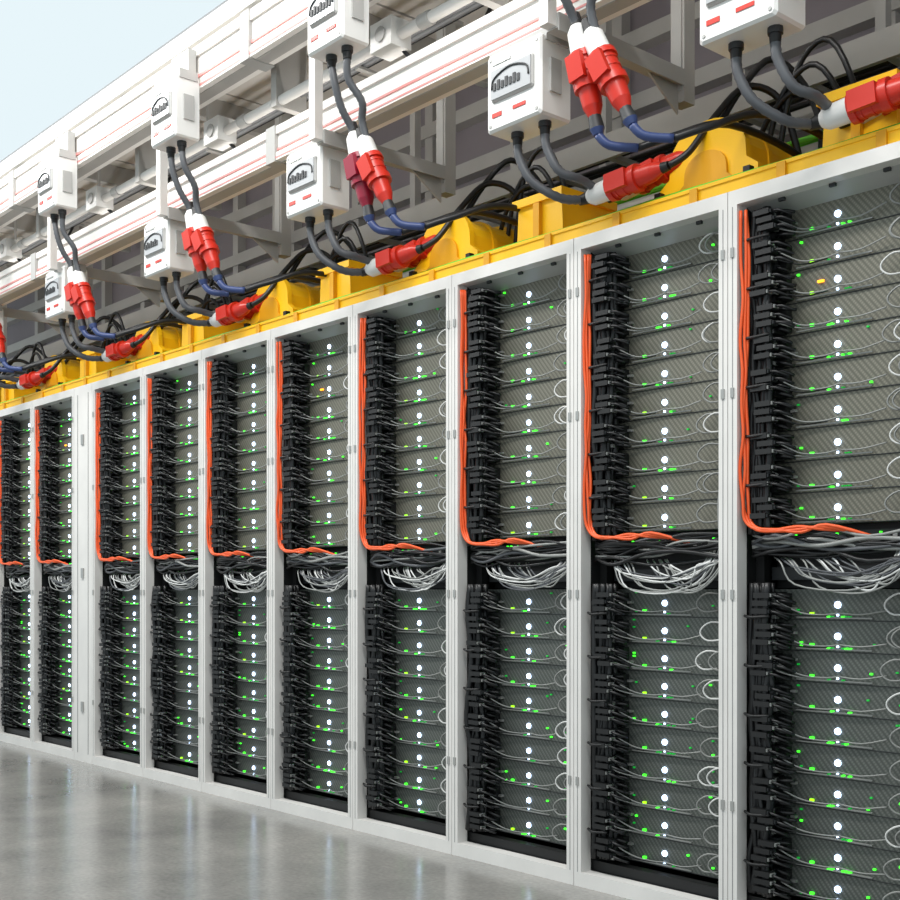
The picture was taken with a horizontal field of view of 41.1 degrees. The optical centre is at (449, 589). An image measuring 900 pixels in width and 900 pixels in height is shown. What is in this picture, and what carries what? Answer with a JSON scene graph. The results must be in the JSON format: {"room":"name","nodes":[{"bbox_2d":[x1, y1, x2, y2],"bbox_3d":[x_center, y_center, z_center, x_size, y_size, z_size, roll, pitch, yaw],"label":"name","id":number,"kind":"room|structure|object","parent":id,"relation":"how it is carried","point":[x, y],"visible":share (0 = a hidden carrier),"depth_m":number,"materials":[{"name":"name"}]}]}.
{"room":"server room","nodes":[
{"label":"server room","id":0,"kind":"room"},
{"bbox_2d":[3,0,487,267],"bbox_3d":[-0.731,-2.530,5.991,1.310,0.149,9.080,0,0,-41],"label":"cross beam","id":1,"kind":"structure","parent":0,"point":[111,175],"depth_m":7.27,"materials":[{"name":"white metal"}]},
{"bbox_2d":[0,0,512,262],"bbox_3d":[-0.632,-2.591,5.992,1.500,0.200,18.149,0,0,-41],"label":"support frame","id":2,"kind":"structure","parent":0,"point":[256,91],"depth_m":6.14,"materials":[{"name":"grey metal"}]},
{"bbox_2d":[0,0,380,228],"bbox_3d":[-1.282,-2.350,5.655,0.130,0.210,9.600,0,0,-41],"label":"overhead busway","id":3,"kind":"object","parent":2,"relation":"hanging from","point":[263,35],"visible":0.56,"depth_m":5.43,"materials":[{"name":"white metal"}]},
{"bbox_2d":[0,263,11,363],"bbox_3d":[-3.660,-2.091,8.929,0.770,0.799,0.100,0,0,-41],"label":"support bracket","id":4,"kind":"object","parent":3,"relation":"attached to","point":[5,266],"visible":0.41,"depth_m":9.13,"materials":[{"name":"grey metal"}]},
{"bbox_2d":[0,323,79,372],"bbox_3d":[-2.493,-1.852,7.417,1.084,1.158,0.274,0,0,-11],"label":"box","id":5,"kind":"object","parent":3,"relation":"attached to","point":[3,359],"visible":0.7,"depth_m":7.30,"materials":[{"name":"rubber"}]},
{"bbox_2d":[2,224,84,340],"bbox_3d":[-2.811,-2.091,7.958,0.770,0.799,0.100,0,0,-41],"label":"support bracket","id":6,"kind":"object","parent":3,"relation":"attached to","point":[7,312],"visible":0.41,"depth_m":7.99,"materials":[{"name":"grey metal"}]},
{"bbox_2d":[47,176,171,306],"bbox_3d":[-1.961,-2.091,6.987,0.770,0.799,0.100,0,0,-41],"label":"support bracket","id":7,"kind":"object","parent":3,"relation":"attached to","point":[151,289],"visible":0.5,"depth_m":6.96,"materials":[{"name":"grey metal"}]},
{"bbox_2d":[37,131,186,340],"bbox_3d":[-1.663,-1.852,6.469,1.084,1.158,0.274,0,0,-11],"label":"box","id":8,"kind":"object","parent":3,"relation":"attached to","point":[57,172],"visible":0.95,"depth_m":6.36,"materials":[{"name":"white plastic"}]},
{"bbox_2d":[156,113,293,262],"bbox_3d":[-1.112,-2.091,6.016,0.770,0.799,0.100,0,0,-41],"label":"support bracket","id":9,"kind":"object","parent":3,"relation":"attached to","point":[277,243],"visible":0.72,"depth_m":6.11,"materials":[{"name":"grey metal"}]},
{"bbox_2d":[151,48,326,296],"bbox_3d":[-0.814,-1.852,5.498,1.084,1.158,0.274,0,0,-11],"label":"box","id":10,"kind":"object","parent":3,"relation":"attached to","point":[175,98],"visible":0.94,"depth_m":5.39,"materials":[{"name":"white plastic"}]},
{"bbox_2d":[309,20,463,202],"bbox_3d":[-0.262,-2.091,5.046,0.770,0.799,0.100,0,0,-41],"label":"support bracket","id":11,"kind":"object","parent":3,"relation":"attached to","point":[439,178],"visible":0.75,"depth_m":5.17,"materials":[{"name":"grey metal"}]},
{"bbox_2d":[308,0,520,235],"bbox_3d":[0.009,-1.852,4.557,1.084,1.158,0.274,0,0,-11],"label":"box","id":12,"kind":"object","parent":3,"relation":"attached to","point":[338,30],"visible":0.94,"depth_m":4.46,"materials":[{"name":"white plastic"}]},
{"bbox_2d":[539,0,694,114],"bbox_3d":[0.587,-2.091,4.075,0.770,0.799,0.100,0,0,-41],"label":"support bracket","id":13,"kind":"object","parent":3,"relation":"attached to","point":[675,80],"visible":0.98,"depth_m":4.22,"materials":[{"name":"grey metal"}]},
{"bbox_2d":[560,0,822,156],"bbox_3d":[0.767,-1.852,3.692,1.084,1.158,0.274,0,0,-11],"label":"box","id":14,"kind":"object","parent":3,"relation":"attached to","point":[593,67],"visible":0.91,"depth_m":3.64,"materials":[{"name":"red plastic"}]},
{"bbox_2d":[0,0,508,266],"bbox_3d":[-1.146,-2.301,5.960,0.436,0.608,9.880,0,0,-41],"label":"conduit","id":15,"kind":"object","parent":2,"relation":"attached to","point":[392,37],"visible":0.6,"depth_m":5.33,"materials":[{"name":"white metal"}]},
{"bbox_2d":[0,0,899,376],"bbox_3d":[-0.521,-2.158,6.321,0.340,0.894,9.600,0,0,-41],"label":"ladder","id":16,"kind":"object","parent":2,"relation":"hanging from","point":[877,52],"visible":0.31,"depth_m":5.01,"materials":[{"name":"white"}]},
{"bbox_3d":[1.437,-2.091,3.104,0.770,0.799,0.100,0,0,-41],"label":"support bracket","id":17,"kind":"object","parent":2,"relation":"hanging from","visible":0},
{"bbox_2d":[0,0,651,305],"bbox_3d":[-1.184,-1.917,5.741,0.130,0.155,9.600,0,0,-41],"label":"overhead busway","id":18,"kind":"object","parent":17,"relation":"attached to","point":[457,61],"visible":0.73,"depth_m":4.83,"materials":[{"name":"white metal"}]},
{"bbox_2d":[0,342,46,380],"bbox_3d":[-3.350,-1.558,8.671,1.254,0.571,0.309,0,0,11],"label":"box","id":19,"kind":"object","parent":18,"relation":"attached to","point":[42,352],"visible":0.33,"depth_m":8.59,"materials":[{"name":"black rubber"}]},
{"bbox_2d":[0,305,129,389],"bbox_3d":[-2.547,-1.558,7.753,1.254,0.571,0.309,0,0,11],"label":"box","id":20,"kind":"object","parent":18,"relation":"attached to","point":[33,379],"visible":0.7,"depth_m":7.70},
{"bbox_2d":[44,262,232,361],"bbox_3d":[-1.717,-1.558,6.805,1.254,0.571,0.309,0,0,11],"label":"box","id":21,"kind":"object","parent":18,"relation":"attached to","point":[57,308],"visible":0.66,"depth_m":6.79,"materials":[{"name":"white plastic"}]},
{"bbox_2d":[144,217,367,326],"bbox_3d":[-0.913,-1.558,5.887,1.254,0.571,0.309,0,0,11],"label":"box","id":22,"kind":"object","parent":18,"relation":"attached to","point":[166,260],"visible":0.67,"depth_m":5.87,"materials":[{"name":"white plastic"}]},
{"bbox_2d":[287,141,566,276],"bbox_3d":[-0.071,-1.558,4.923,1.254,0.571,0.309,0,0,11],"label":"box","id":23,"kind":"object","parent":18,"relation":"attached to","point":[317,184],"visible":0.78,"depth_m":4.90,"materials":[{"name":"white plastic"}]},
{"bbox_2d":[488,28,856,205],"bbox_3d":[0.746,-1.558,3.990,1.254,0.571,0.309,0,0,11],"label":"box","id":24,"kind":"object","parent":18,"relation":"attached to","point":[529,86],"visible":0.82,"depth_m":3.97,"materials":[{"name":"white plastic"}]},
{"bbox_2d":[700,0,899,130],"bbox_3d":[1.332,-1.558,3.320,1.254,0.571,0.309,0,0,11],"label":"box","id":25,"kind":"object","parent":18,"relation":"attached to","point":[731,29],"visible":1,"depth_m":3.34,"materials":[{"name":"white"}]},
{"bbox_2d":[0,741,630,899],"bbox_3d":[-3.247,1.079,3.803,8.120,0.100,18.000,0,0,-41],"label":"floor","id":26,"kind":"structure","parent":0,"point":[71,829],"depth_m":4.69,"materials":[{"name":"concrete"}]},
{"bbox_2d":[0,401,31,748],"bbox_3d":[-2.589,-0.099,8.302,0.884,2.255,0.642,0,0,-41],"label":"rack","id":27,"kind":"object","parent":26,"relation":"on","point":[15,421],"visible":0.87,"depth_m":8.18,"materials":[{"name":"silver metal"}]},
{"bbox_2d":[32,388,73,758],"bbox_3d":[-2.164,-0.099,7.816,0.884,2.255,0.642,0,0,-41],"label":"rack","id":28,"kind":"object","parent":26,"relation":"on","point":[52,415],"visible":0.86,"depth_m":7.70,"materials":[{"name":"silver metal"}]},
{"bbox_2d":[74,383,91,763],"bbox_3d":[-1.871,-0.099,7.478,0.888,2.255,0.246,0,0,-41],"label":"filler panel","id":29,"kind":"object","parent":26,"relation":"on","point":[82,395],"visible":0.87,"depth_m":7.20,"materials":[{"name":"grey metal"}]},
{"bbox_2d":[92,368,142,776],"bbox_3d":[-1.575,-0.099,7.143,0.884,2.255,0.642,0,0,-41],"label":"rack","id":30,"kind":"object","parent":26,"relation":"on","point":[117,401],"visible":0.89,"depth_m":7.03,"materials":[{"name":"silver metal"}]},
{"bbox_2d":[143,350,201,791],"bbox_3d":[-1.150,-0.099,6.657,0.884,2.255,0.642,0,0,-41],"label":"rack","id":31,"kind":"object","parent":26,"relation":"on","point":[172,388],"visible":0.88,"depth_m":6.53,"materials":[{"name":"silver metal"}]},
{"bbox_2d":[202,329,270,808],"bbox_3d":[-0.726,-0.099,6.172,0.884,2.255,0.642,0,0,-41],"label":"rack","id":32,"kind":"object","parent":26,"relation":"on","point":[236,374],"visible":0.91,"depth_m":6.04,"materials":[{"name":"silver metal"}]},
{"bbox_2d":[271,305,352,828],"bbox_3d":[-0.301,-0.099,5.686,0.884,2.255,0.642,0,0,-41],"label":"rack","id":33,"kind":"object","parent":26,"relation":"on","point":[312,357],"visible":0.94,"depth_m":5.55,"materials":[{"name":"silver metal"}]},
{"bbox_2d":[353,275,451,853],"bbox_3d":[0.124,-0.099,5.201,0.884,2.255,0.642,0,0,-41],"label":"rack","id":34,"kind":"object","parent":26,"relation":"on","point":[402,339],"visible":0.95,"depth_m":5.05,"materials":[{"name":"silver metal"}]},
{"bbox_2d":[452,239,573,884],"bbox_3d":[0.549,-0.099,4.715,0.884,2.255,0.642,0,0,-41],"label":"rack","id":35,"kind":"object","parent":26,"relation":"on","point":[513,317],"visible":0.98,"depth_m":4.55,"materials":[{"name":"silver metal"}]},
{"bbox_2d":[574,192,727,899],"bbox_3d":[0.973,-0.099,4.230,0.884,2.255,0.642,0,0,-41],"label":"rack","id":36,"kind":"object","parent":26,"relation":"on","point":[651,292],"visible":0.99,"depth_m":4.06,"materials":[{"name":"silver metal"}]},
{"bbox_2d":[728,141,899,899],"bbox_3d":[1.398,-0.099,3.745,0.884,2.255,0.642,0,0,-41],"label":"rack","id":37,"kind":"object","parent":26,"relation":"on","point":[814,252],"visible":1,"depth_m":3.59,"materials":[{"name":"silver metal"}]},
{"bbox_3d":[-3.438,-0.099,9.272,0.884,2.255,0.642,0,0,-41],"label":"rack","id":38,"kind":"object","parent":26,"relation":"on","visible":0},
{"bbox_2d":[0,68,899,409],"bbox_3d":[-0.864,-1.372,6.021,0.430,0.290,9.600,0,0,-41],"label":"cable tray","id":39,"kind":"object","parent":38,"relation":"on","point":[726,160],"visible":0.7,"depth_m":4.53,"materials":[{"name":"plastic"}]},
{"bbox_2d":[401,135,817,278],"bbox_3d":[-0.672,-1.374,6.189,0.061,0.295,9.600,0,0,-41],"label":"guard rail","id":40,"kind":"object","parent":38,"relation":"on","point":[808,143],"visible":0.02,"depth_m":4.53,"materials":[{"name":"yellow"}]},
{"bbox_2d":[7,0,875,359],"bbox_3d":[-0.154,-0.751,6.509,0.100,3.760,18.000,0,0,-41],"label":"wall","id":41,"kind":"structure","parent":0,"point":[472,142],"depth_m":6.14,"materials":[{"name":"grey paint"}]},
{"bbox_2d":[7,0,899,357],"bbox_3d":[-0.218,-0.781,6.453,0.070,3.620,14.000,0,0,-41],"label":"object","id":42,"kind":"structure","parent":41,"relation":"attached to","point":[856,19],"depth_m":6.00,"materials":[{"name":"grey metal"}]}
]}

